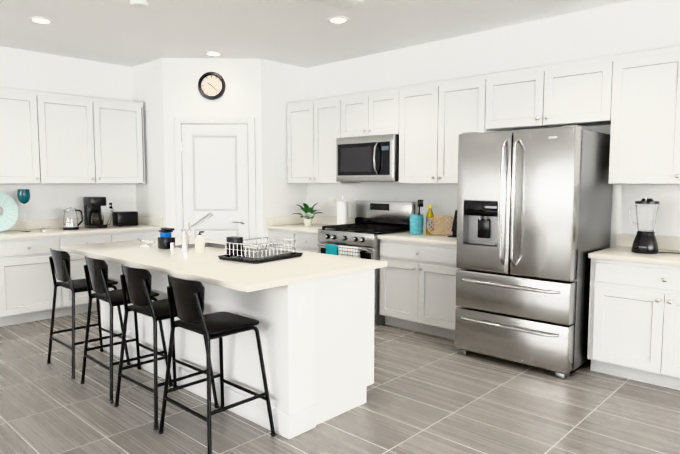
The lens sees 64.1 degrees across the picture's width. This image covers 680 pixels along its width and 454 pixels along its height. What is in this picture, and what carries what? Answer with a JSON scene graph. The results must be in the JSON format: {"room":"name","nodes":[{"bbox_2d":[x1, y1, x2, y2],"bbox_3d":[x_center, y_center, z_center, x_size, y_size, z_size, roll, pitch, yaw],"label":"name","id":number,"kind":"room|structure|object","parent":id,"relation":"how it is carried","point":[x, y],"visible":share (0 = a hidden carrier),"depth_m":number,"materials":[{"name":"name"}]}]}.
{"room":"kitchen","nodes":[
{"label":"kitchen","id":0,"kind":"room"},
{"bbox_2d":[0,46,135,219],"bbox_3d":[-5.149,-0.332,4.027,0.120,2.790,10.740,4,6,43],"label":"wall","id":1,"kind":"structure","parent":0,"point":[25,69],"depth_m":6.08,"materials":[{"name":"paint"}]},
{"bbox_2d":[0,86,39,183],"bbox_3d":[-3.417,-0.921,5.504,0.328,0.956,0.566,4,6,43],"label":"upper cabinet","id":2,"kind":"object","parent":1,"relation":"attached to","point":[19,148],"depth_m":5.47,"materials":[{"name":"white wood"}]},
{"bbox_2d":[5,216,111,230],"bbox_3d":[-3.712,0.006,5.489,0.020,0.102,3.471,4,6,43],"label":"backsplash","id":3,"kind":"structure","parent":1,"relation":"attached to","point":[19,225],"depth_m":5.94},
{"bbox_2d":[36,90,144,182],"bbox_3d":[-2.827,-0.972,6.132,0.328,0.956,1.160,4,6,43],"label":"upper cabinet","id":4,"kind":"object","parent":1,"relation":"attached to","point":[51,137],"depth_m":5.97,"materials":[{"name":"white wood"}]},
{"bbox_2d":[107,201,112,224],"bbox_3d":[-2.747,-0.164,6.379,0.202,0.280,0.258,4,6,43],"label":"outlet","id":5,"kind":"object","parent":1,"relation":"attached to","point":[109,205],"visible":0.98,"depth_m":6.49,"materials":[{"name":"white plastic"}]},
{"bbox_2d":[132,58,306,245],"bbox_3d":[-1.474,-0.555,6.752,1.510,2.790,1.486,4,6,43],"label":"wall","id":6,"kind":"structure","parent":0,"point":[263,92],"depth_m":6.27,"materials":[{"name":"paint"}]},
{"bbox_2d":[138,215,162,226],"bbox_3d":[-2.295,-0.079,6.523,0.630,0.102,0.019,4,6,43],"label":"backsplash","id":7,"kind":"structure","parent":6,"relation":"attached to","point":[156,221],"depth_m":6.44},
{"bbox_2d":[198,72,225,99],"bbox_3d":[-1.452,-1.599,6.143,0.312,0.312,0.034,0,5,-2],"label":"clock","id":8,"kind":"object","parent":6,"relation":"attached to","point":[211,85],"visible":1,"depth_m":6.14,"materials":[{"name":"black plastic"}]},
{"bbox_2d":[174,117,255,243],"bbox_3d":[-1.431,-0.188,6.270,0.661,2.138,0.653,4,6,43],"label":"pantry door","id":9,"kind":"structure","parent":6,"relation":"in","point":[215,173],"depth_m":6.23,"materials":[{"name":"white wood"}]},
{"bbox_2d":[0,0,631,67],"bbox_3d":[-0.541,-1.400,-0.386,12.740,0.060,10.740,4,6,43],"label":"ceiling","id":10,"kind":"structure","parent":0,"point":[298,33],"depth_m":4.88,"materials":[{"name":"paint"}]},
{"bbox_2d":[28,17,52,23],"bbox_3d":[-2.578,-1.780,4.683,0.189,0.010,0.189,4,6,43],"label":"recessed light","id":11,"kind":"object","parent":10,"relation":"in","point":[42,20],"visible":1,"depth_m":4.68,"materials":[{"name":"white plastic"}]},
{"bbox_2d":[130,0,147,7],"bbox_3d":[-1.557,-1.729,4.210,0.132,0.034,0.132,4,6,43],"label":"smoke detector","id":12,"kind":"object","parent":10,"relation":"attached to","point":[139,3],"visible":1,"depth_m":4.18,"materials":[{"name":"white plastic"}]},
{"bbox_2d":[205,51,221,55],"bbox_3d":[-1.373,-1.879,5.893,0.189,0.010,0.189,4,6,43],"label":"recessed light","id":13,"kind":"object","parent":10,"relation":"in","point":[212,53],"visible":1,"depth_m":5.88,"materials":[{"name":"white plastic"}]},
{"bbox_2d":[327,16,348,22],"bbox_3d":[-0.016,-1.778,4.669,0.189,0.010,0.189,4,6,43],"label":"recessed light","id":14,"kind":"object","parent":10,"relation":"in","point":[337,19],"visible":1,"depth_m":4.66,"materials":[{"name":"white plastic"}]},
{"bbox_2d":[315,0,363,8],"bbox_3d":[-0.041,-1.728,4.132,0.250,0.023,0.400,4,6,43],"label":"ceiling vent","id":15,"kind":"object","parent":10,"relation":"in","point":[340,4],"visible":1,"depth_m":4.18,"materials":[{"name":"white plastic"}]},
{"bbox_2d":[0,310,679,453],"bbox_3d":[-0.541,1.440,-0.154,12.740,0.060,10.740,4,6,43],"label":"floor","id":16,"kind":"structure","parent":0,"point":[426,393],"depth_m":3.33,"materials":[{"name":"tile"}]},
{"bbox_2d":[0,231,111,326],"bbox_3d":[-3.096,0.499,5.747,0.622,0.853,1.110,4,6,43],"label":"base cabinet","id":17,"kind":"object","parent":16,"relation":"on","point":[26,287],"depth_m":5.40,"materials":[{"name":"white wood"}]},
{"bbox_2d":[0,223,162,238],"bbox_3d":[-3.482,0.092,5.280,0.650,0.035,3.471,4,6,43],"label":"countertop","id":18,"kind":"structure","parent":17,"relation":"on","point":[35,233],"depth_m":5.74,"materials":[{"name":"beige stone"}]},
{"bbox_2d":[0,192,18,231],"bbox_3d":[-3.497,-0.158,5.507,0.118,0.414,0.424,4,6,43],"label":"plate","id":19,"kind":"object","parent":18,"relation":"on","point":[9,213],"visible":1,"depth_m":5.58,"materials":[{"name":"teal ceramic"}]},
{"bbox_2d":[17,189,30,231],"bbox_3d":[-3.243,-0.170,5.584,0.116,0.436,0.116,4,6,43],"label":"goblet","id":20,"kind":"object","parent":18,"relation":"on","point":[23,195],"visible":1,"depth_m":5.54,"materials":[{"name":"teal glass"}]},
{"bbox_2d":[40,226,51,231],"bbox_3d":[-3.034,0.021,5.603,0.112,0.052,0.112,4,6,43],"label":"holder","id":21,"kind":"object","parent":18,"relation":"on","point":[48,229],"visible":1,"depth_m":5.57,"materials":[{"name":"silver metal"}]},
{"bbox_2d":[62,207,82,229],"bbox_3d":[-2.880,-0.098,5.862,0.160,0.248,0.215,4,6,43],"label":"kettle","id":22,"kind":"object","parent":18,"relation":"on","point":[70,219],"visible":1,"depth_m":5.79,"materials":[{"name":"clear glass"}]},
{"bbox_2d":[83,197,107,228],"bbox_3d":[-2.730,-0.165,6.078,0.277,0.345,0.180,4,6,43],"label":"coffee maker","id":23,"kind":"object","parent":18,"relation":"on","point":[93,217],"visible":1,"depth_m":6.03,"materials":[{"name":"black plastic"}]},
{"bbox_2d":[112,211,137,226],"bbox_3d":[-2.485,-0.096,6.314,0.170,0.169,0.270,4,6,43],"label":"toaster","id":24,"kind":"object","parent":18,"relation":"on","point":[124,218],"visible":1,"depth_m":6.24,"materials":[{"name":"black plastic"}]},
{"bbox_2d":[47,248,130,378],"bbox_3d":[-1.935,0.605,4.142,0.505,0.906,0.439,4,6,43],"label":"stool","id":25,"kind":"object","parent":16,"relation":"on","point":[59,263],"visible":0.71,"depth_m":4.04,"materials":[{"name":"black metal"}]},
{"bbox_2d":[80,256,172,403],"bbox_3d":[-1.474,0.640,3.714,0.516,0.906,0.448,4,6,43],"label":"stool","id":26,"kind":"object","parent":16,"relation":"on","point":[96,272],"visible":0.83,"depth_m":3.59,"materials":[{"name":"black metal"}]},
{"bbox_2d":[112,231,159,241],"bbox_3d":[-2.511,0.448,6.370,0.622,0.853,0.601,4,6,43],"label":"base cabinet","id":27,"kind":"object","parent":16,"relation":"on","point":[117,236],"depth_m":6.09,"materials":[{"name":"white wood"}]},
{"bbox_2d":[114,264,218,429],"bbox_3d":[-1.080,0.670,3.346,0.513,0.906,0.444,4,6,43],"label":"stool","id":28,"kind":"object","parent":16,"relation":"on","point":[136,284],"visible":0.71,"depth_m":3.20,"materials":[{"name":"black metal"}]},
{"bbox_2d":[159,274,275,453],"bbox_3d":[-0.683,0.701,2.974,0.505,0.906,0.439,4,6,43],"label":"stool","id":29,"kind":"object","parent":16,"relation":"on","point":[186,298],"visible":1,"depth_m":2.88,"materials":[{"name":"black metal"}]},
{"bbox_2d":[60,237,386,438],"bbox_3d":[-0.959,0.629,3.937,2.417,0.888,1.120,4,6,43],"label":"kitchen island","id":30,"kind":"object","parent":16,"relation":"on","point":[319,364],"visible":0.62,"depth_m":3.24,"materials":[{"name":"paint"}]},
{"bbox_2d":[140,239,154,246],"bbox_3d":[-1.527,0.127,4.306,0.112,0.052,0.112,4,6,43],"label":"holder","id":31,"kind":"object","parent":30,"relation":"on","point":[149,243],"visible":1,"depth_m":4.27,"materials":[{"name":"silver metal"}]},
{"bbox_2d":[158,227,174,249],"bbox_3d":[-1.316,0.087,4.153,0.162,0.158,0.090,4,6,43],"label":"sink caddy","id":32,"kind":"object","parent":30,"relation":"on","point":[166,240],"visible":1,"depth_m":4.13,"materials":[{"name":"black plastic"}]},
{"bbox_2d":[181,213,212,250],"bbox_3d":[-1.053,0.035,4.064,0.110,0.276,0.266,4,6,43],"label":"faucet","id":33,"kind":"object","parent":30,"relation":"on","point":[185,232],"visible":1,"depth_m":4.00,"materials":[{"name":"silver metal"}]},
{"bbox_2d":[195,231,204,253],"bbox_3d":[-1.003,0.109,3.889,0.067,0.156,0.069,4,6,43],"label":"soap dispenser","id":34,"kind":"object","parent":30,"relation":"on","point":[199,245],"visible":1,"depth_m":3.87,"materials":[{"name":"white plastic"}]},
{"bbox_2d":[218,236,302,263],"bbox_3d":[-0.529,0.134,3.644,0.350,0.147,0.450,4,6,37],"label":"dish rack","id":35,"kind":"object","parent":30,"relation":"on","point":[236,252],"visible":1,"depth_m":3.55,"materials":[{"name":"black plastic"}]},
{"bbox_2d":[267,215,354,252],"bbox_3d":[-0.311,0.385,6.306,0.894,0.990,0.653,4,6,43],"label":"base cabinet","id":36,"kind":"object","parent":16,"relation":"on","point":[297,230],"visible":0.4,"depth_m":6.25,"materials":[{"name":"white wood"}]},
{"bbox_2d":[292,203,321,225],"bbox_3d":[-0.369,-0.147,6.326,0.375,0.270,0.333,4,6,43],"label":"potted plant","id":37,"kind":"object","parent":36,"relation":"on","point":[306,209],"visible":1,"depth_m":6.27,"materials":[{"name":"green plant"}]},
{"bbox_2d":[337,197,347,224],"bbox_3d":[0.030,-0.166,6.090,0.150,0.345,0.150,4,6,43],"label":"paper towel","id":38,"kind":"object","parent":36,"relation":"on","point":[342,211],"visible":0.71,"depth_m":6.04,"materials":[{"name":"white paper"}]},
{"bbox_2d":[317,200,414,325],"bbox_3d":[0.253,0.334,5.684,0.765,1.191,0.738,4,6,43],"label":"range","id":39,"kind":"object","parent":16,"relation":"on","point":[358,237],"visible":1,"depth_m":5.54,"materials":[{"name":"grey metal"}]},
{"bbox_2d":[377,222,460,339],"bbox_3d":[0.928,0.479,5.151,0.957,0.990,0.653,4,6,43],"label":"base cabinet","id":40,"kind":"object","parent":16,"relation":"on","point":[418,283],"visible":0.65,"depth_m":4.96,"materials":[{"name":"white wood"}]},
{"bbox_2d":[410,200,423,234],"bbox_3d":[0.761,-0.099,5.300,0.168,0.340,0.136,4,6,43],"label":"utensil crock","id":41,"kind":"object","parent":40,"relation":"on","point":[416,223],"visible":1,"depth_m":5.26,"materials":[{"name":"teal ceramic"}]},
{"bbox_2d":[426,205,433,233],"bbox_3d":[0.883,-0.072,5.324,0.080,0.284,0.080,4,6,43],"label":"oil bottle","id":42,"kind":"object","parent":40,"relation":"on","point":[430,214],"visible":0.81,"depth_m":5.30,"materials":[{"name":"yellow plastic"}]},
{"bbox_2d":[427,214,453,234],"bbox_3d":[0.965,-0.024,5.210,0.270,0.195,0.078,2,5,22],"label":"trivet","id":43,"kind":"object","parent":40,"relation":"on","point":[436,226],"visible":0.92,"depth_m":5.21,"materials":[{"name":"beige wicker"}]},
{"bbox_2d":[448,210,456,237],"bbox_3d":[1.111,-0.066,5.091,0.090,0.309,0.231,4,6,43],"label":"knife block","id":44,"kind":"object","parent":40,"relation":"on","point":[454,228],"visible":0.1,"depth_m":5.08,"materials":[{"name":"black plastic"}]},
{"bbox_2d":[455,125,612,378],"bbox_3d":[1.528,0.145,4.337,0.910,1.786,0.921,4,6,43],"label":"refrigerator","id":45,"kind":"object","parent":16,"relation":"on","point":[534,208],"visible":1,"depth_m":3.99,"materials":[{"name":"grey metal"}]},
{"bbox_2d":[587,257,679,389],"bbox_3d":[2.350,0.654,3.850,0.930,0.853,0.622,4,6,43],"label":"base cabinet","id":46,"kind":"object","parent":16,"relation":"on","point":[634,319],"depth_m":3.74,"materials":[{"name":"white wood"}]},
{"bbox_2d":[588,245,679,268],"bbox_3d":[2.673,0.238,3.494,1.850,0.035,0.650,4,6,43],"label":"countertop","id":47,"kind":"structure","parent":46,"relation":"on","point":[618,252],"depth_m":3.77,"materials":[{"name":"beige stone"}]},
{"bbox_2d":[628,198,679,253],"bbox_3d":[2.318,-0.004,3.827,0.524,0.390,0.210,4,6,43],"label":"blender","id":48,"kind":"object","parent":47,"relation":"on","point":[645,241],"visible":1,"depth_m":3.86,"materials":[{"name":"black plastic"}]},
{"bbox_2d":[306,0,679,246],"bbox_3d":[3.131,-0.293,3.553,12.620,2.790,0.120,4,6,43],"label":"wall","id":49,"kind":"structure","parent":0,"point":[632,25],"depth_m":4.90,"materials":[{"name":"paint"}]},
{"bbox_2d":[287,95,359,182],"bbox_3d":[-0.203,-0.987,6.316,0.881,0.956,0.328,4,6,43],"label":"upper cabinet","id":50,"kind":"object","parent":49,"relation":"attached to","point":[312,124],"depth_m":6.19,"materials":[{"name":"white wood"}]},
{"bbox_2d":[328,197,335,206],"bbox_3d":[-0.097,-0.301,6.494,0.118,0.116,0.008,4,6,43],"label":"light switch","id":51,"kind":"object","parent":49,"relation":"attached to","point":[331,201],"visible":1,"depth_m":6.49,"materials":[{"name":"white plastic"}]},
{"bbox_2d":[339,86,398,137],"bbox_3d":[0.405,-1.184,5.729,0.785,0.467,0.328,4,6,43],"label":"upper cabinet","id":52,"kind":"object","parent":49,"relation":"attached to","point":[370,112],"depth_m":5.60,"materials":[{"name":"white wood"}]},
{"bbox_2d":[336,134,398,180],"bbox_3d":[0.357,-0.712,5.716,0.776,0.463,0.469,4,6,43],"label":"microwave","id":53,"kind":"object","parent":52,"relation":"attached to","point":[369,158],"visible":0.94,"depth_m":5.55,"materials":[{"name":"silver metal"}]},
{"bbox_2d":[399,73,486,183],"bbox_3d":[1.032,-0.893,5.164,0.932,0.956,0.328,4,6,43],"label":"upper cabinet","id":54,"kind":"object","parent":49,"relation":"attached to","point":[433,115],"depth_m":5.06,"materials":[{"name":"white wood"}]},
{"bbox_2d":[487,53,614,131],"bbox_3d":[1.745,-1.073,4.480,1.022,0.486,0.328,4,6,43],"label":"upper cabinet","id":55,"kind":"object","parent":49,"relation":"attached to","point":[576,91],"depth_m":4.32,"materials":[{"name":"white wood"}]},
{"bbox_2d":[607,44,679,183],"bbox_3d":[2.474,-0.783,3.819,0.976,0.956,0.328,4,6,43],"label":"upper cabinet","id":56,"kind":"object","parent":49,"relation":"attached to","point":[632,98],"depth_m":3.88,"materials":[{"name":"white wood"}]},
{"bbox_2d":[616,233,679,248],"bbox_3d":[2.888,0.151,3.718,1.850,0.102,0.020,4,6,43],"label":"backsplash","id":57,"kind":"structure","parent":49,"relation":"attached to","point":[621,238],"depth_m":4.13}
]}

